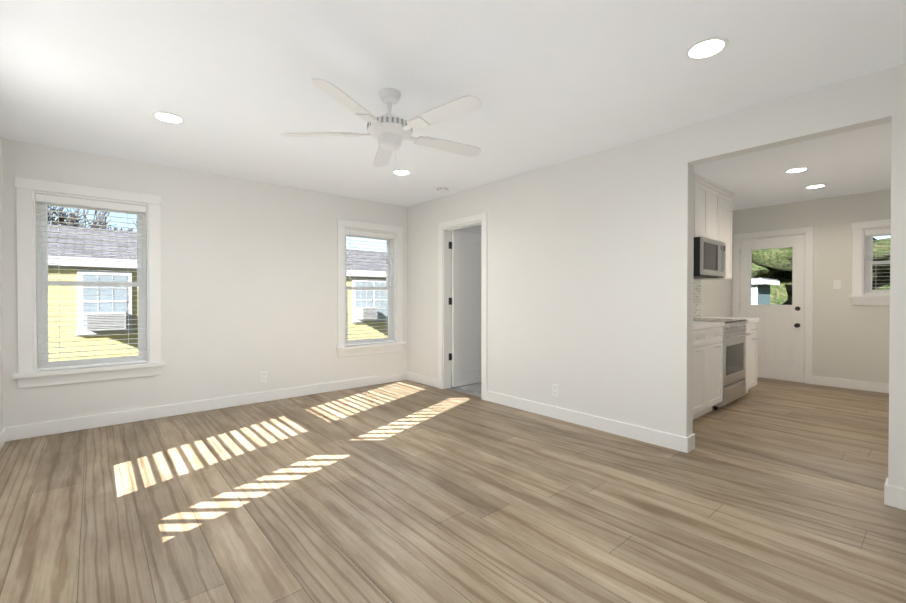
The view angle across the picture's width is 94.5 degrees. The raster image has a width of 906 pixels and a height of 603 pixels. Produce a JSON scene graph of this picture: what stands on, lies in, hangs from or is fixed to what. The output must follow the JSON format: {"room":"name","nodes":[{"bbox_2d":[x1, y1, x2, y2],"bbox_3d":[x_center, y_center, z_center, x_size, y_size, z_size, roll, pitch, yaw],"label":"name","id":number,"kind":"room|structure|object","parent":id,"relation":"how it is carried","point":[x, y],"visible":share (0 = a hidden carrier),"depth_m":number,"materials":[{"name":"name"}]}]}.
{"room":"living room","nodes":[
{"label":"living room","id":0,"kind":"room"},
{"bbox_2d":[0,138,3,431],"bbox_3d":[-1.903,-0.076,1.251,0.150,2.650,5.750,0,1,-41],"label":"wall","id":1,"kind":"structure","parent":0,"point":[1,378],"depth_m":3.33,"materials":[{"name":"white paint"}]},
{"bbox_2d":[0,427,7,449],"bbox_3d":[-1.840,1.091,1.316,0.018,0.115,5.450,0,1,-41],"label":"baseboard","id":2,"kind":"structure","parent":1,"relation":"attached to","point":[4,433],"depth_m":3.29,"materials":[{"name":"paint"}]},
{"bbox_2d":[1,138,480,426],"bbox_3d":[-0.686,-0.120,5.987,8.170,2.650,0.150,0,1,-41],"label":"wall","id":3,"kind":"structure","parent":0,"point":[248,281],"depth_m":4.38,"materials":[{"name":"white paint"}]},
{"bbox_2d":[13,177,164,388],"bbox_3d":[-3.220,-0.153,3.769,1.015,1.722,0.212,0,1,-41],"label":"window","id":4,"kind":"structure","parent":3,"relation":"in","point":[30,291],"depth_m":3.62,"materials":[{"name":"paint"}]},
{"bbox_2d":[36,193,146,370],"bbox_3d":[-3.204,-0.162,3.751,0.745,1.483,0.059,0,1,-41],"label":"window blind","id":5,"kind":"object","parent":4,"relation":"attached to","point":[84,202],"visible":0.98,"depth_m":3.72,"materials":[{"name":"white plastic"}]},
{"bbox_2d":[8,372,407,440],"bbox_3d":[-2.118,1.060,4.657,3.890,0.115,0.018,0,1,-41],"label":"baseboard","id":6,"kind":"structure","parent":3,"relation":"attached to","point":[25,431],"depth_m":4.16,"materials":[{"name":"paint"}]},
{"bbox_2d":[260,371,266,381],"bbox_3d":[-2.110,0.838,4.669,0.072,0.116,0.008,0,1,-41],"label":"electrical outlet","id":7,"kind":"object","parent":3,"relation":"attached to","point":[263,376],"visible":1,"depth_m":4.67,"materials":[{"name":"white plastic"}]},
{"bbox_2d":[336,219,405,356],"bbox_3d":[-1.108,-0.170,5.583,1.015,1.722,0.212,0,1,-41],"label":"window","id":8,"kind":"structure","parent":3,"relation":"in","point":[396,304],"depth_m":5.60,"materials":[{"name":"paint"}]},
{"bbox_2d":[345,229,394,345],"bbox_3d":[-1.092,-0.178,5.565,0.745,1.483,0.059,0,1,-41],"label":"window blind","id":9,"kind":"object","parent":8,"relation":"attached to","point":[369,234],"visible":0.88,"depth_m":5.55,"materials":[{"name":"white plastic"}]},
{"bbox_2d":[0,377,905,602],"bbox_3d":[1.138,1.175,3.876,8.170,0.100,5.750,0,1,-41],"label":"floor","id":10,"kind":"structure","parent":0,"point":[766,490],"depth_m":2.33,"materials":[{"name":"beige wood"}]},
{"bbox_2d":[693,329,712,419],"bbox_3d":[2.023,0.686,4.042,0.564,0.875,0.619,0,1,-41],"label":"base cabinet","id":11,"kind":"object","parent":10,"relation":"on","point":[707,366],"depth_m":3.91,"materials":[{"name":"wood"}]},
{"bbox_2d":[693,321,724,328],"bbox_3d":[2.028,0.230,4.032,1.342,0.037,0.635,0,1,-41],"label":"countertop","id":12,"kind":"structure","parent":11,"relation":"on","point":[696,324],"depth_m":4.03,"materials":[{"name":"white stone"}]},
{"bbox_2d":[713,325,724,404],"bbox_3d":[2.340,0.683,4.315,0.505,0.875,0.619,0,1,-41],"label":"base cabinet","id":13,"kind":"object","parent":10,"relation":"on","point":[717,333],"depth_m":4.16,"materials":[{"name":"wood"}]},
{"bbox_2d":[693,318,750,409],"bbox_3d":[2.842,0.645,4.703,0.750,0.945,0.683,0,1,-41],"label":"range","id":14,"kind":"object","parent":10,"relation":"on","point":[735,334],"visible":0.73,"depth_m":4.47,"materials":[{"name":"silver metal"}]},
{"bbox_2d":[744,321,757,393],"bbox_3d":[3.288,0.676,5.129,0.468,0.875,0.619,0,1,-41],"label":"base cabinet","id":15,"kind":"object","parent":10,"relation":"on","point":[751,326],"depth_m":4.91,"materials":[{"name":"wood"}]},
{"bbox_2d":[693,317,758,320],"bbox_3d":[3.294,0.220,5.119,0.468,0.037,0.635,0,1,-41],"label":"countertop","id":16,"kind":"structure","parent":15,"relation":"on","point":[747,319],"depth_m":4.99,"materials":[{"name":"white stone"}]},
{"bbox_2d":[0,0,905,210],"bbox_3d":[1.138,-1.445,3.851,8.170,0.260,5.750,0,1,-41],"label":"ceiling","id":17,"kind":"structure","parent":0,"point":[549,82],"depth_m":2.46,"materials":[{"name":"paint"}]},
{"bbox_2d":[152,112,184,123],"bbox_3d":[-2.020,-1.303,2.978,0.196,0.007,0.196,0,1,-41],"label":"recessed light","id":18,"kind":"object","parent":17,"relation":"in","point":[167,117],"visible":1,"depth_m":2.97,"materials":[{"name":"paint"}]},
{"bbox_2d":[281,78,482,185],"bbox_3d":[-0.353,-1.015,2.625,1.310,0.577,1.317,0,1,-41],"label":"ceiling fan","id":19,"kind":"object","parent":17,"relation":"hanging from","point":[390,131],"visible":1,"depth_m":2.54,"materials":[{"name":"white"}]},
{"bbox_2d":[392,169,410,174],"bbox_3d":[-0.524,-1.315,4.276,0.196,0.007,0.196,0,1,-41],"label":"recessed light","id":20,"kind":"object","parent":17,"relation":"in","point":[401,172],"visible":0.96,"depth_m":4.27,"materials":[{"name":"paint"}]},
{"bbox_2d":[437,187,448,191],"bbox_3d":[-0.122,-1.306,4.912,0.139,0.037,0.137,0,1,-41],"label":"smoke detector","id":21,"kind":"object","parent":17,"relation":"attached to","point":[442,189],"visible":0.98,"depth_m":4.87,"materials":[{"name":"white plastic"}]},
{"bbox_2d":[684,37,728,59],"bbox_3d":[1.300,-1.296,2.152,0.196,0.007,0.196,0,1,-41],"label":"recessed light","id":22,"kind":"object","parent":17,"relation":"in","point":[706,48],"visible":1,"depth_m":2.15,"materials":[{"name":"paint"}]},
{"bbox_2d":[784,167,808,172],"bbox_3d":[3.527,-1.346,4.302,0.196,0.007,0.196,0,1,-41],"label":"recessed light","id":23,"kind":"object","parent":17,"relation":"in","point":[797,170],"visible":1,"depth_m":4.30,"materials":[{"name":"paint"}]},
{"bbox_2d":[804,184,825,188],"bbox_3d":[4.263,-1.351,4.934,0.196,0.007,0.196,0,1,-41],"label":"recessed light","id":24,"kind":"object","parent":17,"relation":"in","point":[814,186],"visible":0.96,"depth_m":4.93,"materials":[{"name":"paint"}]},
{"bbox_2d":[447,373,480,396],"bbox_3d":[1.789,1.153,6.287,4.040,0.100,2.940,0,1,-41],"label":"floor","id":25,"kind":"structure","parent":0,"point":[474,389],"depth_m":5.35,"materials":[{"name":"grey tile"}]},
{"bbox_2d":[407,63,905,488],"bbox_3d":[1.173,-0.100,3.893,0.120,2.650,5.450,0,1,-41],"label":"wall","id":26,"kind":"structure","parent":0,"point":[590,263],"depth_m":3.54,"materials":[{"name":"white paint"}]},
{"bbox_2d":[408,372,437,387],"bbox_3d":[-0.412,1.051,5.646,0.014,0.115,0.701,0,1,-41],"label":"baseboard","id":27,"kind":"structure","parent":26,"relation":"attached to","point":[418,378],"depth_m":5.62,"materials":[{"name":"paint"}]},
{"bbox_2d":[438,213,486,400],"bbox_3d":[0.150,0.056,5.085,0.156,2.115,0.869,0,1,-41],"label":"door frame","id":28,"kind":"structure","parent":26,"relation":"attached to","point":[445,228],"depth_m":5.31,"materials":[{"name":"paint"}]},
{"bbox_2d":[449,230,480,386],"bbox_3d":[0.257,0.094,5.597,0.787,2.006,0.135,0,1,-41],"label":"interior door","id":29,"kind":"structure","parent":26,"relation":"in","point":[465,303],"depth_m":5.51,"materials":[{"name":"paint"}]},
{"bbox_2d":[552,384,558,396],"bbox_3d":[0.984,0.854,4.023,0.008,0.116,0.072,0,1,-41],"label":"outlet","id":30,"kind":"object","parent":26,"relation":"attached to","point":[555,389],"visible":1,"depth_m":4.02,"materials":[{"name":"white plastic"}]},
{"bbox_2d":[487,391,691,452],"bbox_3d":[1.070,1.067,3.924,0.018,0.115,2.102,0,1,-41],"label":"baseboard","id":31,"kind":"structure","parent":26,"relation":"attached to","point":[671,441],"depth_m":3.66,"materials":[{"name":"paint"}]},
{"bbox_2d":[884,481,905,509],"bbox_3d":[2.650,1.084,2.084,0.018,0.115,0.704,0,1,-41],"label":"baseboard","id":32,"kind":"structure","parent":26,"relation":"attached to","point":[894,496],"depth_m":2.32,"materials":[{"name":"paint"}]},
{"bbox_2d":[700,279,730,316],"bbox_3d":[2.713,-0.112,5.131,3.830,2.650,0.120,0,1,-41],"label":"wall","id":33,"kind":"structure","parent":0,"point":[715,298],"depth_m":5.92,"materials":[{"name":"paint"}]},
{"bbox_2d":[693,280,700,316],"bbox_3d":[2.282,-0.034,4.677,2.576,0.476,0.008,0,1,-41],"label":"backsplash","id":34,"kind":"structure","parent":33,"relation":"attached to","point":[696,298],"depth_m":5.42,"materials":[{"name":"tile"}]},
{"bbox_2d":[694,174,712,238],"bbox_3d":[2.612,-1.019,4.710,0.436,0.663,0.349,0,1,-41],"label":"upper cabinet","id":35,"kind":"object","parent":33,"relation":"attached to","point":[703,187],"depth_m":4.60,"materials":[{"name":"white wood"}]},
{"bbox_2d":[693,237,725,278],"bbox_3d":[2.769,-0.480,4.778,0.750,0.408,0.459,0,1,-41],"label":"over-the-range microwave","id":36,"kind":"object","parent":35,"relation":"attached to","point":[709,258],"visible":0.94,"depth_m":4.55,"materials":[{"name":"silver metal"}]},
{"bbox_2d":[693,186,732,279],"bbox_3d":[3.177,-0.816,5.198,0.530,1.078,0.349,0,1,-41],"label":"upper cabinet","id":37,"kind":"object","parent":33,"relation":"attached to","point":[726,195],"depth_m":5.14,"materials":[{"name":"white wood"}]},
{"bbox_2d":[713,182,720,240],"bbox_3d":[2.855,-1.021,4.919,0.436,0.663,0.349,0,1,-41],"label":"upper cabinet","id":38,"kind":"object","parent":33,"relation":"attached to","point":[713,210],"depth_m":4.89,"materials":[{"name":"white wood"}]},
{"bbox_2d":[731,189,890,383],"bbox_3d":[4.180,-0.124,6.477,0.150,2.650,5.450,0,1,-41],"label":"wall","id":39,"kind":"structure","parent":0,"point":[851,341],"depth_m":5.42,"materials":[{"name":"paint"}]},
{"bbox_2d":[740,234,804,381],"bbox_3d":[4.515,0.089,5.968,0.119,2.004,0.755,0,1,-41],"label":"entry door","id":40,"kind":"structure","parent":39,"relation":"in","point":[780,347],"depth_m":5.89,"materials":[{"name":"paint"}]},
{"bbox_2d":[733,227,813,383],"bbox_3d":[4.572,0.053,6.008,0.168,2.115,0.925,0,1,-41],"label":"door frame","id":41,"kind":"structure","parent":39,"relation":"attached to","point":[808,231],"depth_m":5.67,"materials":[{"name":"paint"}]},
{"bbox_2d":[834,280,840,288],"bbox_3d":[4.976,-0.220,5.426,0.011,0.116,0.072,0,1,-41],"label":"light switch","id":42,"kind":"object","parent":39,"relation":"attached to","point":[837,284],"visible":1,"depth_m":5.42,"materials":[{"name":"white plastic"}]},
{"bbox_2d":[812,376,888,392],"bbox_3d":[5.346,1.057,5.004,0.014,0.115,1.619,0,1,-41],"label":"baseboard","id":43,"kind":"structure","parent":39,"relation":"attached to","point":[817,380],"depth_m":5.32,"materials":[{"name":"paint"}]},
{"bbox_2d":[849,219,890,304],"bbox_3d":[5.359,-0.475,5.054,0.212,1.042,0.830,0,1,-41],"label":"window","id":44,"kind":"structure","parent":39,"relation":"in","point":[860,284],"depth_m":5.25,"materials":[{"name":"paint"}]},
{"bbox_2d":[865,228,890,294],"bbox_3d":[5.344,-0.483,5.041,0.069,0.803,0.560,0,1,-41],"label":"window blind","id":45,"kind":"object","parent":44,"relation":"attached to","point":[878,231],"visible":0.62,"depth_m":5.17,"materials":[{"name":"white plastic"}]},
{"label":"outside","id":46,"kind":"structure","parent":0,"visible":0},
{"bbox_3d":[-0.649,1.781,5.938,80.000,0.150,80.000,0,1,-41],"label":"ground","id":47,"kind":"structure","parent":46,"visible":0},
{"bbox_2d":[48,207,110,228],"bbox_3d":[-15.265,-1.556,13.732,6.368,6.427,5.861,0,1,-41],"label":"tree","id":48,"kind":"object","parent":47,"relation":"on","point":[69,216],"visible":0.06,"depth_m":15.61,"materials":[{"name":"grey plant"}]},
{"bbox_2d":[48,206,136,230],"bbox_3d":[-13.726,-1.046,14.710,5.376,5.388,4.487,0,1,-41],"label":"tree","id":49,"kind":"object","parent":47,"relation":"on","point":[76,220],"visible":0.19,"depth_m":14.93,"materials":[{"name":"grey plant"}]},
{"bbox_2d":[63,219,132,230],"bbox_3d":[-12.967,-0.742,15.414,3.842,4.767,3.803,0,1,-41],"label":"tree","id":50,"kind":"object","parent":47,"relation":"on","point":[94,226],"visible":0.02,"depth_m":14.56,"materials":[{"name":"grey plant"}]},
{"bbox_2d":[48,224,387,361],"bbox_3d":[-7.490,-0.218,13.883,25.000,3.700,7.844,0,1,-41],"label":"neighbor house","id":51,"kind":"structure","parent":47,"relation":"on","point":[116,313],"depth_m":9.28,"materials":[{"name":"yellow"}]},
{"bbox_2d":[751,278,779,304],"bbox_3d":[6.992,0.514,12.610,1.700,2.260,4.220,0,1,-41],"label":"shed","id":52,"kind":"object","parent":47,"relation":"on","point":[760,291],"visible":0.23,"depth_m":10.86,"materials":[{"name":"grey"}]},
{"bbox_2d":[751,237,890,304],"bbox_3d":[11.309,-2.521,11.400,13.448,9.233,24.229,0,1,-41],"label":"foliage","id":53,"kind":"object","parent":47,"relation":"on","point":[775,263],"visible":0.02,"depth_m":14.45,"materials":[{"name":"green plant"}]}
]}

